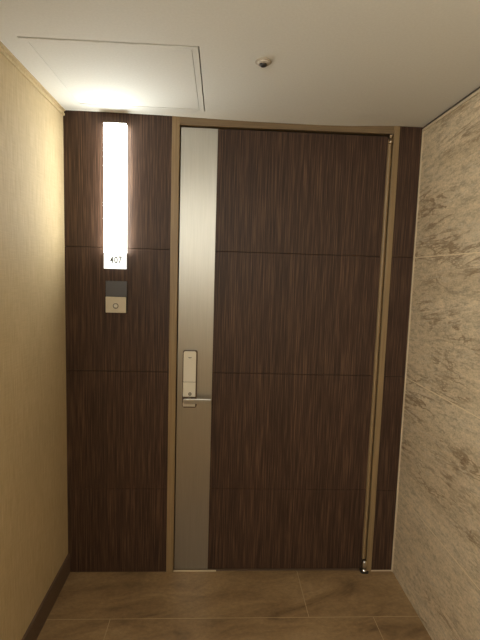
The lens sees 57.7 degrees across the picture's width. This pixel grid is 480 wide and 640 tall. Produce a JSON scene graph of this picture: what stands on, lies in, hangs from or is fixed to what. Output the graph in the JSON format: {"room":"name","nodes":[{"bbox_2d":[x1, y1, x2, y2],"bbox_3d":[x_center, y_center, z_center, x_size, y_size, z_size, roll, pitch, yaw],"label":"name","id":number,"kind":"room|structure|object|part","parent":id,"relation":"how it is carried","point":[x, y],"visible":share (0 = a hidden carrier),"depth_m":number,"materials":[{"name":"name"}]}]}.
{"room":"hotel corridor","nodes":[
{"label":"hotel corridor","id":0,"kind":"room"},
{"bbox_2d":[0,52,67,639],"bbox_3d":[-0.857,0.394,0.152,0.120,2.400,4.200,1,6,-3],"label":"wall","id":1,"kind":"structure","parent":0,"point":[33,414],"depth_m":1.81,"materials":[{"name":"beige paint"}]},
{"bbox_2d":[0,41,64,115],"bbox_3d":[-0.755,-0.784,0.031,0.012,0.026,4.199,1,6,-3],"label":"trim","id":2,"kind":"structure","parent":1,"relation":"attached to","point":[16,63],"depth_m":1.73,"materials":[{"name":"beige wood"}]},
{"bbox_2d":[21,553,69,639],"bbox_3d":[-0.826,1.535,0.274,0.011,0.108,4.199,1,6,-3],"label":"baseboard","id":3,"kind":"structure","parent":1,"relation":"attached to","point":[39,619],"depth_m":2.06,"materials":[{"name":"brown wood"}]},
{"bbox_2d":[37,563,431,639],"bbox_3d":[0.059,1.650,0.338,2.030,0.080,4.420,1,6,-3],"label":"floor","id":4,"kind":"structure","parent":0,"point":[218,605],"depth_m":2.15,"materials":[{"name":"brown tile"}]},
{"bbox_2d":[0,0,479,126],"bbox_3d":[0.135,-0.845,0.077,2.030,0.140,4.420,1,6,-3],"label":"ceiling","id":5,"kind":"structure","parent":0,"point":[424,55],"depth_m":1.42,"materials":[{"name":"white paint"}]},
{"bbox_2d":[18,36,203,110],"bbox_3d":[-0.457,-0.985,1.767,0.602,0.030,0.584,1,6,-3],"label":"ceiling hatch","id":6,"kind":"object","parent":5,"relation":"attached to","point":[89,72],"visible":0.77,"depth_m":1.69,"materials":[{"name":"white paint"}]},
{"bbox_2d":[255,57,271,67],"bbox_3d":[0.084,-0.922,1.573,0.059,0.020,0.059,1,6,-3],"label":"smoke detector","id":7,"kind":"object","parent":5,"relation":"attached to","point":[263,62],"visible":1,"depth_m":1.56,"materials":[{"name":"beige plastic"}]},
{"bbox_2d":[63,110,422,571],"bbox_3d":[-0.003,0.193,2.320,1.790,2.400,0.070,1,6,-3],"label":"wall","id":8,"kind":"structure","parent":0,"point":[117,364],"depth_m":2.27,"materials":[{"name":"brown wood"}]},
{"bbox_2d":[103,122,126,268],"bbox_3d":[-0.615,-0.605,2.154,0.106,0.700,0.034,1,6,-3],"label":"wall light","id":9,"kind":"object","parent":8,"relation":"attached to","point":[115,134],"visible":1,"depth_m":2.14,"materials":[{"name":"beige plastic"}]},
{"bbox_3d":[-0.624,-0.296,2.184,0.106,0.080,0.030,1,6,-3],"label":"number plate","id":10,"kind":"part","parent":9,"relation":"part of","materials":[{"name":"white plastic"}]},
{"bbox_2d":[106,281,126,312],"bbox_3d":[-0.626,-0.117,2.211,0.106,0.160,0.022,1,6,-3],"label":"doorbell","id":11,"kind":"object","parent":8,"relation":"attached to","point":[116,291],"visible":1,"depth_m":2.21,"materials":[{"name":"grey plastic"}]},
{"bbox_3d":[-0.629,-0.077,2.213,0.102,0.080,0.011,1,6,-3],"label":"button plate","id":12,"kind":"part","parent":11,"relation":"part of","materials":[{"name":"beige plastic"}]},
{"bbox_3d":[-0.625,-0.158,2.206,0.106,0.078,0.008,1,6,-3],"label":"screen plate","id":13,"kind":"part","parent":11,"relation":"part of","materials":[{"name":"grey"}]},
{"bbox_2d":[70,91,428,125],"bbox_3d":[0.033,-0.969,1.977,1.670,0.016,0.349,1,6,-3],"label":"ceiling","id":14,"kind":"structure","parent":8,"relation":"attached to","point":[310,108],"depth_m":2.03,"materials":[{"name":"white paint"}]},
{"bbox_2d":[392,93,479,639],"bbox_3d":[1.050,0.447,0.247,0.120,2.390,4.200,1,6,-3],"label":"wall","id":15,"kind":"structure","parent":0,"point":[436,559],"depth_m":1.94,"materials":[{"name":"beige stone"}]},
{"bbox_2d":[391,129,423,571],"bbox_3d":[0.889,0.224,2.327,0.006,2.391,0.006,1,6,-3],"label":"trim","id":16,"kind":"structure","parent":15,"relation":"attached to","point":[422,129],"depth_m":2.31,"materials":[{"name":"beige"}]},
{"bbox_2d":[423,89,479,131],"bbox_3d":[1.023,-0.737,0.117,0.006,0.013,4.194,1,6,-3],"label":"trim","id":17,"kind":"structure","parent":15,"relation":"attached to","point":[478,90],"depth_m":1.91,"materials":[{"name":"beige wood"}]},
{"bbox_3d":[-0.006,0.187,2.380,2.030,2.400,0.050,1,6,-3],"label":"wall","id":18,"kind":"structure","parent":0,"visible":0},
{"bbox_2d":[166,116,399,573],"bbox_3d":[0.200,0.201,2.301,1.140,2.400,0.118,1,6,-3],"label":"door","id":19,"kind":"structure","parent":18,"relation":"in","point":[278,323],"depth_m":2.29,"materials":[{"name":"brown wood"}]},
{"bbox_3d":[-0.249,1.380,2.400,0.233,0.008,0.005,1,6,-3],"label":"sill plate","id":20,"kind":"part","parent":19,"relation":"part of","materials":[{"name":"beige"}]},
{"bbox_3d":[-0.222,0.420,2.251,0.146,0.026,0.012,1,6,-3],"label":"lever","id":21,"kind":"part","parent":19,"relation":"part of","materials":[{"name":"metal"}]}
]}

